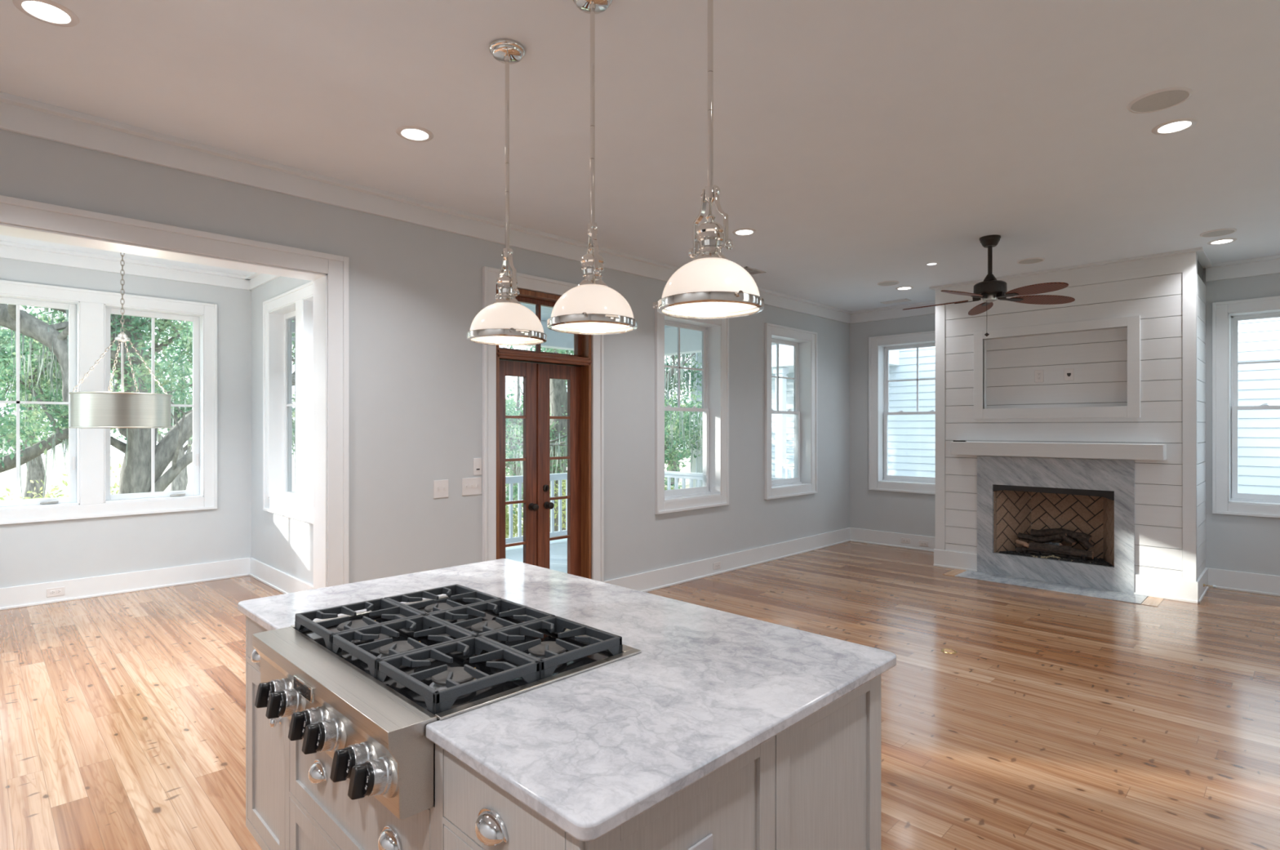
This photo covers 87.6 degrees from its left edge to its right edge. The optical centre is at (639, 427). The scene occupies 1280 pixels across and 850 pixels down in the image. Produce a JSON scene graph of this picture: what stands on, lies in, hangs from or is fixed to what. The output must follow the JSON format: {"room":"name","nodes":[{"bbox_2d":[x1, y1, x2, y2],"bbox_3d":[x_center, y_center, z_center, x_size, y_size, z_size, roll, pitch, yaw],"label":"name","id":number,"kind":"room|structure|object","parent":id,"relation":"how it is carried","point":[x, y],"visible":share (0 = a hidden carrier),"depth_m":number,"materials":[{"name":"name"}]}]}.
{"room":"open-plan kitchen","nodes":[
{"label":"open-plan kitchen","id":0,"kind":"room"},
{"bbox_2d":[0,257,251,587],"bbox_3d":[-5.103,-0.018,6.200,0.200,3.137,3.017,0,0,45],"label":"wall","id":1,"kind":"structure","parent":0,"point":[49,551],"depth_m":6.50,"materials":[{"name":"grey paint"}]},
{"bbox_2d":[0,280,217,524],"bbox_3d":[-5.098,-0.220,6.181,0.233,2.084,2.000,0,0,45],"label":"window","id":2,"kind":"structure","parent":1,"relation":"in","point":[90,311],"depth_m":6.17,"materials":[{"name":"white paint"}]},
{"bbox_2d":[0,557,249,610],"bbox_3d":[-5.021,1.458,6.119,0.030,0.185,2.617,0,0,45],"label":"baseboard","id":3,"kind":"structure","parent":1,"relation":"attached to","point":[27,595],"depth_m":6.27,"materials":[{"name":"white paint"}]},
{"bbox_2d":[46,586,64,597],"bbox_3d":[-5.194,1.456,5.934,0.009,0.076,0.122,0,0,45],"label":"power outlet","id":4,"kind":"object","parent":3,"relation":"attached to","point":[58,591],"visible":1,"depth_m":5.93,"materials":[{"name":"white plastic"}]},
{"bbox_2d":[251,275,313,585],"bbox_3d":[-2.883,-0.018,5.979,3.262,3.137,0.200,0,0,45],"label":"wall","id":5,"kind":"structure","parent":0,"point":[284,544],"depth_m":6.74,"materials":[{"name":"grey paint"}]},
{"bbox_2d":[0,240,279,290],"bbox_3d":[-3.876,-1.521,4.980,3.260,0.132,2.617,0,0,45],"label":"crown molding","id":6,"kind":"structure","parent":5,"relation":"attached to","point":[8,250],"depth_m":6.29,"materials":[{"name":"white paint"}]},
{"bbox_2d":[248,557,313,593],"bbox_3d":[-2.964,1.458,5.897,3.260,0.185,0.030,0,0,45],"label":"baseboard","id":7,"kind":"structure","parent":5,"relation":"attached to","point":[285,583],"depth_m":6.43,"materials":[{"name":"white paint"}]},
{"bbox_2d":[262,280,313,524],"bbox_3d":[-2.989,-0.220,6.061,1.980,2.084,0.233,0,0,45],"label":"window","id":8,"kind":"structure","parent":5,"relation":"in","point":[278,311],"depth_m":6.61,"materials":[{"name":"white paint"}]},
{"bbox_2d":[0,128,849,583],"bbox_3d":[-0.765,-0.018,5.655,0.200,3.137,10.540,0,0,45],"label":"wall","id":9,"kind":"structure","parent":0,"point":[415,291],"depth_m":4.83,"materials":[{"name":"grey paint"}]},
{"bbox_2d":[0,195,348,589],"bbox_3d":[-2.641,0.221,3.751,0.246,2.659,1.887,0,0,45],"label":"door frame","id":10,"kind":"structure","parent":9,"relation":"attached to","point":[19,217],"depth_m":4.25,"materials":[{"name":"white paint"}]},
{"bbox_2d":[0,91,853,324],"bbox_3d":[-0.668,-1.510,5.559,0.073,0.154,10.140,0,0,45],"label":"crown molding","id":11,"kind":"structure","parent":9,"relation":"attached to","point":[18,114],"depth_m":4.10,"materials":[{"name":"white paint"}]},
{"bbox_2d":[433,479,448,498],"bbox_3d":[-1.436,0.440,4.827,0.016,0.130,0.118,0,0,45],"label":"light switch","id":12,"kind":"object","parent":9,"relation":"attached to","point":[440,486],"visible":1,"depth_m":4.82,"materials":[{"name":"white plastic"}]},
{"bbox_2d":[462,476,481,495],"bbox_3d":[-1.258,0.437,5.006,0.016,0.130,0.165,0,0,45],"label":"light switch","id":13,"kind":"object","parent":9,"relation":"attached to","point":[470,486],"visible":1,"depth_m":5.00,"materials":[{"name":"white plastic"}]},
{"bbox_2d":[473,457,481,475],"bbox_3d":[-1.226,0.290,5.043,0.010,0.128,0.072,0,0,45],"label":"light switch","id":14,"kind":"object","parent":9,"relation":"attached to","point":[477,461],"visible":1,"depth_m":5.04,"materials":[{"name":"white plastic"}]},
{"bbox_2d":[482,266,604,582],"bbox_3d":[-0.831,0.162,5.565,0.234,2.777,1.214,0,0,45],"label":"door","id":15,"kind":"structure","parent":9,"relation":"in","point":[536,367],"depth_m":5.58,"materials":[{"name":"brown wood"}]},
{"bbox_2d":[654,301,728,514],"bbox_3d":[0.470,-0.195,6.894,0.264,2.046,1.130,0,0,45],"label":"window","id":16,"kind":"structure","parent":9,"relation":"in","point":[714,491],"depth_m":7.14,"materials":[{"name":"white paint"}]},
{"bbox_2d":[713,561,720,569],"bbox_3d":[0.817,1.458,7.072,0.009,0.072,0.116,0,0,45],"label":"power outlet","id":17,"kind":"object","parent":9,"relation":"attached to","point":[716,565],"visible":1,"depth_m":7.07,"materials":[{"name":"white plastic"}]},
{"bbox_2d":[604,527,850,591],"bbox_3d":[0.494,1.458,6.758,0.030,0.185,6.799,0,0,45],"label":"baseboard","id":18,"kind":"structure","parent":9,"relation":"attached to","point":[654,580],"depth_m":7.20,"materials":[{"name":"white paint"}]},
{"bbox_2d":[664,322,817,499],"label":"window","id":19,"kind":"structure","parent":9,"relation":"in","point":[804,342],"depth_m":8.45,"materials":[{"name":"white paint"}]},
{"bbox_2d":[0,0,1279,311],"bbox_3d":[0.110,-1.687,4.784,9.790,0.200,10.740,0,0,45],"label":"ceiling","id":20,"kind":"structure","parent":0,"point":[863,144],"depth_m":3.31,"materials":[{"name":"paint"}]},
{"bbox_2d":[12,0,79,26],"bbox_3d":[-2.258,-1.584,2.541,0.192,0.006,0.192,0,0,45],"label":"recessed light","id":21,"kind":"object","parent":20,"relation":"in","point":[48,11],"visible":1,"depth_m":2.54,"materials":[{"name":"white plastic"}]},
{"bbox_2d":[68,252,172,428],"bbox_3d":[-3.806,-0.797,4.909,0.604,1.595,0.604,0,0,-42],"label":"drum pendant","id":22,"kind":"object","parent":20,"relation":"hanging from","point":[88,409],"visible":0.88,"depth_m":4.70,"materials":[{"name":"silver metal"}]},
{"bbox_2d":[395,125,433,142],"bbox_3d":[-1.213,-1.584,3.599,0.192,0.006,0.192,0,0,45],"label":"recessed light","id":23,"kind":"object","parent":20,"relation":"in","point":[413,133],"visible":1,"depth_m":3.59,"materials":[{"name":"white plastic"}]},
{"bbox_2d":[466,38,546,345],"bbox_3d":[-0.563,-0.976,2.796,0.344,1.223,0.330,0,0,9],"label":"pendant light","id":24,"kind":"object","parent":20,"relation":"hanging from","point":[505,322],"visible":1,"depth_m":2.75,"materials":[{"name":"white glass"}]},
{"bbox_2d":[546,0,637,334],"bbox_3d":[-0.177,-0.976,2.458,0.342,1.223,0.335,0,0,45],"label":"pendant light","id":25,"kind":"object","parent":20,"relation":"hanging from","point":[591,307],"visible":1,"depth_m":2.41,"materials":[{"name":"white glass"}]},
{"bbox_2d":[653,0,764,319],"bbox_3d":[0.226,-0.976,2.082,0.333,1.223,0.342,0,0,45],"label":"pendant light","id":26,"kind":"object","parent":20,"relation":"hanging from","point":[711,286],"visible":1,"depth_m":2.04,"materials":[{"name":"white glass"}]},
{"bbox_2d":[732,228,756,235],"bbox_3d":[0.844,-1.584,5.398,0.192,0.006,0.192,0,0,45],"label":"recessed light","id":27,"kind":"object","parent":20,"relation":"in","point":[740,232],"visible":1,"depth_m":5.39,"materials":[{"name":"white plastic"}]},
{"bbox_2d":[742,266,765,275],"bbox_3d":[1.109,-1.583,6.725,0.160,0.008,0.330,0,0,45],"label":"ceiling vent","id":28,"kind":"object","parent":20,"relation":"in","point":[752,271],"visible":0.67,"depth_m":6.73,"materials":[{"name":"white plastic"}]},
{"bbox_2d":[876,280,899,285],"bbox_3d":[2.716,-1.583,7.305,0.230,0.009,0.230,0,0,45],"label":"ceiling speaker","id":29,"kind":"object","parent":20,"relation":"attached to","point":[886,282],"visible":1,"depth_m":7.30,"materials":[{"name":"white plastic"}]},
{"bbox_2d":[880,298,911,304],"bbox_3d":[3.197,-1.583,8.350,0.330,0.008,0.150,0,0,45],"label":"ceiling vent","id":30,"kind":"object","parent":20,"relation":"in","point":[901,300],"visible":1,"depth_m":8.34,"materials":[{"name":"white plastic"}]},
{"bbox_2d":[895,286,913,289],"bbox_3d":[2.997,-1.584,7.566,0.192,0.006,0.192,0,0,45],"label":"recessed light","id":31,"kind":"object","parent":20,"relation":"in","point":[900,287],"visible":1,"depth_m":7.55,"materials":[{"name":"white plastic"}]},
{"bbox_2d":[925,262,937,265],"bbox_3d":[2.818,-1.585,6.445,0.116,0.005,0.116,0,0,45],"label":"recessed light","id":32,"kind":"object","parent":20,"relation":"attached to","point":[931,263],"visible":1,"depth_m":6.44,"materials":[{"name":"white plastic"}]},
{"bbox_2d":[902,234,1075,336],"bbox_3d":[2.869,-1.172,5.558,1.316,0.830,1.317,0,0,45],"label":"ceiling fan","id":33,"kind":"object","parent":20,"relation":"hanging from","point":[990,290],"visible":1,"depth_m":5.50,"materials":[{"name":"brown wood"}]},
{"bbox_2d":[1017,257,1044,264],"bbox_3d":[3.701,-1.583,6.324,0.230,0.009,0.230,0,0,45],"label":"ceiling speaker","id":34,"kind":"object","parent":20,"relation":"attached to","point":[1036,260],"visible":1,"depth_m":6.31,"materials":[{"name":"white plastic"}]},
{"bbox_2d":[1018,258,1042,263],"bbox_3d":[3.701,-1.584,6.324,0.200,0.006,0.200,0,0,45],"label":"grille","id":35,"kind":"object","parent":34,"relation":"attached to","point":[1024,260],"depth_m":6.31,"materials":[{"name":"white metal"}]},
{"bbox_2d":[1127,86,1192,113],"bbox_3d":[2.511,-1.583,3.229,0.250,0.009,0.250,0,0,45],"label":"ceiling speaker","id":36,"kind":"object","parent":20,"relation":"attached to","point":[1166,98],"visible":1,"depth_m":3.22,"materials":[{"name":"white plastic"}]},
{"bbox_2d":[1151,117,1198,134],"bbox_3d":[2.809,-1.584,3.509,0.192,0.006,0.192,0,0,45],"label":"recessed light","id":37,"kind":"object","parent":20,"relation":"in","point":[1179,125],"visible":1,"depth_m":3.50,"materials":[{"name":"white plastic"}]},
{"bbox_2d":[1200,227,1236,237],"bbox_3d":[4.690,-1.583,5.415,0.230,0.009,0.230,0,0,45],"label":"ceiling speaker","id":38,"kind":"object","parent":20,"relation":"attached to","point":[1220,232],"visible":1,"depth_m":5.41,"materials":[{"name":"white plastic"}]},
{"bbox_2d":[1202,229,1234,236],"bbox_3d":[4.690,-1.584,5.415,0.200,0.006,0.200,0,0,45],"label":"grille","id":39,"kind":"object","parent":38,"relation":"attached to","point":[1215,233],"depth_m":5.41,"materials":[{"name":"white metal"}]},
{"bbox_2d":[1207,238,1236,244],"bbox_3d":[4.941,-1.584,5.669,0.192,0.006,0.192,0,0,45],"label":"recessed light","id":40,"kind":"object","parent":20,"relation":"in","point":[1222,241],"visible":1,"depth_m":5.66,"materials":[{"name":"white plastic"}]},
{"bbox_2d":[0,541,1279,849],"bbox_3d":[0.146,1.609,4.749,9.690,0.123,10.740,0,0,45],"label":"floor","id":41,"kind":"structure","parent":0,"point":[1055,720],"depth_m":3.68,"materials":[{"name":"brown wood"}]},
{"bbox_2d":[245,615,288,849],"bbox_3d":[-1.077,1.107,2.467,0.464,0.885,0.621,0,0,45],"label":"base cabinet","id":42,"kind":"object","parent":41,"relation":"on","point":[267,740],"visible":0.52,"depth_m":2.31,"materials":[{"name":"grey paint"}]},
{"bbox_2d":[288,719,435,849],"bbox_3d":[-0.577,1.186,1.976,0.937,0.728,0.612,0,0,45],"label":"base cabinet","id":43,"kind":"object","parent":41,"relation":"on","point":[322,815],"visible":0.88,"depth_m":1.85,"materials":[{"name":"grey paint"}]},
{"bbox_2d":[435,743,572,849],"bbox_3d":[-0.081,1.107,1.476,0.472,0.885,0.620,0,0,45],"label":"base cabinet","id":44,"kind":"object","parent":41,"relation":"on","point":[473,812],"visible":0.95,"depth_m":1.31,"materials":[{"name":"grey paint"}]},
{"bbox_2d":[572,674,880,849],"bbox_3d":[0.280,1.107,1.491,0.030,0.885,1.090,0,0,45],"label":"kitchen island","id":45,"kind":"object","parent":41,"relation":"on","point":[815,784],"visible":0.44,"depth_m":1.56,"materials":[{"name":"grey paint"}]},
{"bbox_2d":[687,833,712,849],"bbox_3d":[0.120,0.875,1.316,0.009,0.120,0.075,0,0,45],"label":"power outlet","id":46,"kind":"object","parent":45,"relation":"attached to","point":[706,843],"visible":1,"depth_m":1.32,"materials":[{"name":"grey plastic"}]},
{"bbox_2d":[941,648,956,653],"bbox_3d":[2.146,1.548,4.635,0.100,0.004,0.100,0,0,45],"label":"floor outlet","id":47,"kind":"object","parent":41,"relation":"on","point":[945,650],"visible":1,"depth_m":4.63,"materials":[{"name":"gold metal"}]},
{"bbox_2d":[954,569,1147,604],"bbox_3d":[3.982,1.547,6.563,1.572,0.006,0.383,0,0,45],"label":"hearth slab","id":48,"kind":"object","parent":41,"relation":"on","point":[1063,588],"visible":1,"depth_m":6.47,"materials":[{"name":"grey stone"}]},
{"bbox_2d":[977,455,1134,593],"bbox_3d":[4.280,0.925,6.867,1.374,1.250,0.466,0,0,45],"label":"fireplace","id":49,"kind":"object","parent":41,"relation":"on","point":[1094,497],"visible":0.88,"depth_m":6.81,"materials":[{"name":"grey stone"}]},
{"bbox_2d":[993,484,1114,500],"bbox_3d":[4.138,0.644,6.724,1.067,0.095,0.012,0,0,45],"label":"hood","id":50,"kind":"object","parent":49,"relation":"attached to","point":[1107,492],"depth_m":6.65,"materials":[{"name":"black metal"}]},
{"bbox_2d":[998,547,1111,566],"bbox_3d":[4.281,1.296,6.868,1.043,0.097,0.403,0,0,45],"label":"lava granules","id":51,"kind":"object","parent":49,"relation":"in","point":[1100,561],"depth_m":6.73,"materials":[{"name":"black stone"}]},
{"bbox_2d":[1015,538,1028,547],"bbox_3d":[4.027,1.214,7.017,0.051,0.078,0.161,0,0,-22],"label":"log","id":52,"kind":"object","parent":51,"relation":"on","point":[1024,544],"visible":1,"depth_m":7.01,"materials":[{"name":"brown wood"}]},
{"bbox_2d":[1014,546,1031,553],"bbox_3d":[4.026,1.286,7.026,0.151,0.097,0.090,0,0,11],"label":"log","id":53,"kind":"object","parent":51,"relation":"on","point":[1018,549],"visible":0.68,"depth_m":7.00,"materials":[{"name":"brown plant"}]},
{"bbox_2d":[1031,555,1090,562],"bbox_3d":[4.175,1.314,6.761,0.756,0.053,0.094,0,0,45],"label":"chips","id":54,"kind":"object","parent":51,"relation":"on","point":[1053,556],"visible":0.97,"depth_m":6.77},
{"bbox_2d":[1028,542,1093,559],"bbox_3d":[4.257,1.237,6.758,0.563,0.109,0.100,0,0,45],"label":"log","id":55,"kind":"object","parent":51,"relation":"on","point":[1034,545],"visible":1,"depth_m":6.72,"materials":[{"name":"brown wood"}]},
{"bbox_2d":[1017,532,1066,542],"bbox_3d":[4.199,1.140,6.975,0.455,0.139,0.068,0,0,42],"label":"log","id":56,"kind":"object","parent":55,"relation":"on","point":[1024,536],"visible":0.98,"depth_m":6.96,"materials":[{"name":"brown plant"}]},
{"bbox_2d":[1030,528,1091,542],"bbox_3d":[4.351,1.097,6.907,0.542,0.128,0.095,0,0,45],"label":"log","id":57,"kind":"object","parent":56,"relation":"on","point":[1037,533],"visible":0.9,"depth_m":6.90,"materials":[{"name":"brown wood"}]},
{"bbox_2d":[1058,532,1075,545],"bbox_3d":[4.344,1.129,6.791,0.058,0.113,0.174,0,0,-18],"label":"log","id":58,"kind":"object","parent":56,"relation":"on","point":[1068,540],"visible":1,"depth_m":6.77,"materials":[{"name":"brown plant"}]},
{"bbox_2d":[1044,542,1062,545],"bbox_3d":[4.221,1.202,6.830,0.063,0.081,0.190,0,0,-27],"label":"log","id":59,"kind":"object","parent":55,"relation":"on","point":[1051,543],"visible":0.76,"depth_m":6.78,"materials":[{"name":"wood"}]},
{"bbox_2d":[1076,534,1093,549],"bbox_3d":[4.468,1.143,6.703,0.066,0.138,0.189,0,0,-10],"label":"log","id":60,"kind":"object","parent":55,"relation":"on","point":[1086,544],"visible":1,"depth_m":6.68,"materials":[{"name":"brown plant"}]},
{"bbox_3d":[-0.187,1.108,2.363,1.873,0.884,0.483,0,0,45],"label":"base cabinet","id":61,"kind":"object","parent":41,"relation":"on","visible":0},
{"bbox_2d":[237,558,896,841],"bbox_3d":[-0.373,0.648,2.157,1.960,0.031,1.157,0,0,45],"label":"countertop","id":62,"kind":"structure","parent":61,"relation":"on","point":[590,752],"depth_m":1.58,"materials":[{"name":"white stone"}]},
{"bbox_2d":[252,583,641,820],"bbox_3d":[-0.613,0.701,1.938,0.956,0.235,0.789,0,0,45],"label":"gas rangetop","id":63,"kind":"object","parent":62,"relation":"on","point":[372,729],"depth_m":1.73,"materials":[{"name":"silver metal"}]},
{"bbox_2d":[299,599,613,720],"bbox_3d":[-0.567,0.648,1.984,0.905,0.013,0.576,0,0,45],"label":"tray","id":64,"kind":"object","parent":63,"relation":"on","point":[459,660],"depth_m":1.85,"materials":[{"name":"metal"}]},
{"bbox_2d":[849,268,1279,575],"bbox_3d":[5.053,-0.018,7.160,5.931,3.137,0.200,0,0,45],"label":"wall","id":65,"kind":"structure","parent":0,"point":[1238,543],"depth_m":8.44,"materials":[{"name":"grey paint"}]},
{"bbox_2d":[868,330,935,494],"bbox_3d":[3.558,-0.195,8.644,1.130,2.046,0.264,0,0,45],"label":"window","id":66,"kind":"structure","parent":65,"relation":"in","point":[879,347],"depth_m":8.89,"materials":[{"name":"white paint"}]},
{"bbox_2d":[901,537,910,543],"bbox_3d":[3.425,1.452,8.606,0.118,0.066,0.009,0,0,45],"label":"power outlet","id":67,"kind":"object","parent":65,"relation":"attached to","point":[907,540],"visible":1,"depth_m":8.61,"materials":[{"name":"white plastic"}]},
{"bbox_2d":[919,540,928,546],"bbox_3d":[3.588,1.460,8.444,0.118,0.070,0.009,0,0,45],"label":"power outlet","id":68,"kind":"object","parent":65,"relation":"attached to","point":[922,543],"visible":1,"depth_m":8.44,"materials":[{"name":"white plastic"}]},
{"bbox_2d":[849,527,1279,595],"bbox_3d":[4.902,1.458,7.148,5.730,0.185,0.030,0,0,45],"label":"baseboard","id":69,"kind":"structure","parent":65,"relation":"attached to","point":[1255,583],"depth_m":6.47,"materials":[{"name":"white paint"}]},
{"bbox_2d":[849,254,1279,324],"bbox_3d":[4.886,-1.510,7.133,5.730,0.154,0.073,0,0,45],"label":"crown molding","id":70,"kind":"structure","parent":65,"relation":"attached to","point":[1267,264],"depth_m":6.47,"materials":[{"name":"white paint"}]},
{"bbox_2d":[1212,295,1279,518],"bbox_3d":[6.045,-0.195,6.171,1.130,2.046,0.264,0,0,45],"label":"window","id":71,"kind":"structure","parent":65,"relation":"in","point":[1226,315],"depth_m":6.43,"materials":[{"name":"white paint"}]},
{"bbox_2d":[929,247,1211,603],"bbox_3d":[4.415,-0.018,7.005,2.357,3.137,0.919,0,0,45],"label":"wall","id":72,"kind":"structure","parent":0,"point":[1132,335],"depth_m":6.46,"materials":[{"name":"white paint"}]},
{"bbox_2d":[1034,369,1043,382],"bbox_3d":[4.103,-0.535,6.863,0.082,0.125,0.009,0,0,45],"label":"power outlet","id":73,"kind":"object","parent":72,"relation":"attached to","point":[1038,374],"visible":1,"depth_m":6.86,"materials":[{"name":"white plastic"}]},
{"bbox_2d":[951,441,1166,460],"bbox_3d":[4.076,0.218,6.652,1.830,0.140,0.170,0,0,45],"label":"mantel shelf","id":74,"kind":"object","parent":72,"relation":"attached to","point":[1092,451],"visible":0.95,"depth_m":6.49,"materials":[{"name":"white paint"}]},
{"bbox_2d":[952,440,966,441],"bbox_3d":[3.454,0.139,7.213,0.125,0.017,0.040,0,0,45],"label":"remote control","id":75,"kind":"object","parent":74,"relation":"on","point":[953,440],"visible":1,"depth_m":7.20,"materials":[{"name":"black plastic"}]},
{"bbox_2d":[1064,368,1073,380],"bbox_3d":[4.292,-0.535,6.677,0.082,0.115,0.007,0,0,45],"label":"cable plate","id":76,"kind":"object","parent":72,"relation":"attached to","point":[1068,373],"visible":1,"depth_m":6.67,"materials":[{"name":"white plastic"}]},
{"bbox_2d":[1203,583,1216,587],"bbox_3d":[5.287,1.465,6.194,0.087,0.031,0.032,0,0,45],"label":"door stop","id":77,"kind":"object","parent":72,"relation":"attached to","point":[1204,584],"visible":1,"depth_m":6.19,"materials":[{"name":"gold metal"}]},
{"label":"outside","id":78,"kind":"structure","parent":0,"visible":0},
{"bbox_2d":[0,450,690,546],"bbox_3d":[-14.201,3.150,21.174,130.000,0.200,130.000,0,0,45],"label":"ground","id":79,"kind":"structure","parent":78,"point":[10,482],"depth_m":40.77,"materials":[{"name":"green plant"}]},
{"bbox_2d":[0,306,113,498],"bbox_3d":[-22.363,-0.763,23.134,6.646,7.740,6.234,0,0,-23],"label":"live oak","id":80,"kind":"object","parent":79,"relation":"on","point":[35,467],"visible":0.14,"depth_m":23.44,"materials":[{"name":"green plant"}]},
{"bbox_2d":[0,462,121,500],"bbox_3d":[-10.739,1.855,12.439,2.178,2.412,2.673,0,0,22],"label":"shrub","id":81,"kind":"object","parent":79,"relation":"on","point":[54,489],"visible":0.04,"depth_m":12.20,"materials":[{"name":"green plant"}]},
{"bbox_2d":[0,303,191,499],"bbox_3d":[-10.111,-1.744,7.660,9.469,9.680,6.370,0,0,-29],"label":"foliage","id":82,"kind":"object","parent":79,"relation":"on","point":[30,326],"visible":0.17,"depth_m":9.57,"materials":[{"name":"green plant"}]},
{"bbox_2d":[4,320,192,490],"bbox_3d":[-18.799,-0.882,25.805,8.285,7.988,4.685,0,0,-18],"label":"live oak","id":83,"kind":"object","parent":79,"relation":"on","point":[180,482],"visible":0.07,"depth_m":25.51,"materials":[{"name":"green plant"}]},
{"bbox_2d":[0,303,294,493],"bbox_3d":[-8.563,-1.513,11.277,6.273,9.162,11.684,0,0,36],"label":"live oak","id":84,"kind":"object","parent":79,"relation":"on","point":[135,473],"visible":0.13,"depth_m":10.72,"materials":[{"name":"green plant"}]},
{"bbox_2d":[292,320,294,365],"bbox_3d":[-4.431,-1.940,13.909,5.695,10.028,6.680,0,0,29],"label":"live oak","id":85,"kind":"object","parent":79,"relation":"on","point":[293,334],"visible":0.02,"depth_m":12.75,"materials":[{"name":"green plant"}]},
{"bbox_2d":[505,488,563,537],"bbox_3d":[-2.813,2.123,13.526,1.625,1.880,2.510,0,0,36],"label":"shrub","id":86,"kind":"object","parent":79,"relation":"on","point":[507,514],"visible":0.15,"depth_m":13.44,"materials":[{"name":"green plant"}]},
{"bbox_2d":[505,380,567,498],"bbox_3d":[-5.070,0.353,28.602,6.884,5.608,11.788,0,0,34],"label":"live oak","id":87,"kind":"object","parent":79,"relation":"on","point":[515,472],"visible":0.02,"depth_m":27.53,"materials":[{"name":"green plant"}]},
{"bbox_2d":[549,471,567,528],"bbox_3d":[-1.086,1.958,14.233,1.778,2.207,2.249,0,0,7],"label":"shrub","id":88,"kind":"object","parent":79,"relation":"on","point":[563,505],"visible":0.05,"depth_m":13.96,"materials":[{"name":"green plant"}]},
{"bbox_2d":[507,400,680,483],"bbox_3d":[-2.151,0.751,32.536,6.472,6.251,9.956,0,0,45],"label":"live oak","id":89,"kind":"object","parent":79,"relation":"on","point":[668,468],"visible":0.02,"depth_m":34.17,"materials":[{"name":"green plant"}]},
{"bbox_2d":[499,345,702,540],"bbox_3d":[-1.445,-1.752,15.072,7.120,9.655,8.766,0,0,15],"label":"trees","id":90,"kind":"object","parent":79,"relation":"on","point":[557,388],"visible":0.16,"depth_m":15.60,"materials":[{"name":"green plant"}]},
{"bbox_2d":[664,400,690,484],"bbox_3d":[1.890,0.597,35.273,5.456,5.135,12.520,0,0,40],"label":"live oak","id":91,"kind":"object","parent":79,"relation":"on","point":[673,454],"visible":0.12,"depth_m":33.16,"materials":[{"name":"green plant"}]},
{"bbox_2d":[690,317,1279,494],"bbox_3d":[10.378,-2.949,12.350,19.500,12.002,9.850,0,0,45],"label":"exterior view","id":92,"kind":"structure","parent":79,"relation":"on","point":[911,437],"depth_m":12.40,"materials":[{"name":"white"}]},
{"bbox_2d":[773,367,788,478],"bbox_3d":[2.792,0.190,13.231,0.220,2.780,0.220,0,0,45],"label":"porch column","id":93,"kind":"structure","parent":92,"relation":"on","point":[780,419],"depth_m":13.16,"materials":[{"name":"white paint"}]},
{"bbox_2d":[782,463,794,478],"bbox_3d":[3.359,1.110,12.596,1.500,0.820,0.090,0,0,45],"label":"porch railing","id":94,"kind":"object","parent":93,"relation":"attached to","point":[786,466],"visible":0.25,"depth_m":13.01,"materials":[{"name":"white paint"}]},
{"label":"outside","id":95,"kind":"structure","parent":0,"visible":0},
{"bbox_2d":[505,537,567,573],"bbox_3d":[-0.843,1.655,7.754,2.870,0.150,5.193,0,0,45],"label":"floor","id":96,"kind":"structure","parent":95,"point":[557,548],"depth_m":8.38,"materials":[{"name":"paint"}]},
{"bbox_2d":[292,320,295,492],"bbox_3d":[-3.435,0.235,6.941,0.280,2.690,0.280,0,0,45],"label":"porch column","id":97,"kind":"structure","parent":96,"relation":"on","point":[294,322],"depth_m":6.93,"materials":[{"name":"white paint"}]},
{"bbox_3d":[-0.121,0.235,10.274,0.280,2.690,0.280,0,0,45],"label":"porch column","id":98,"kind":"structure","parent":96,"relation":"on","visible":0},
{"bbox_2d":[292,317,780,355],"bbox_3d":[-0.832,-1.260,7.708,2.790,0.380,5.143,0,0,45],"label":"beam","id":99,"kind":"structure","parent":98,"relation":"on","point":[691,340],"depth_m":9.30,"materials":[{"name":"white paint"}]},
{"bbox_2d":[520,302,671,328],"bbox_3d":[-0.878,-1.550,7.789,2.970,0.200,5.193,0,0,45],"label":"ceiling","id":100,"kind":"structure","parent":99,"relation":"on","point":[546,312],"depth_m":8.24,"materials":[{"name":"paint"}]},
{"bbox_2d":[505,472,567,543],"bbox_3d":[-1.778,1.065,8.608,0.090,0.870,4.460,0,0,45],"label":"porch railing","id":101,"kind":"object","parent":98,"relation":"attached to","point":[562,476],"visible":0.06,"depth_m":9.13,"materials":[{"name":"white paint"}]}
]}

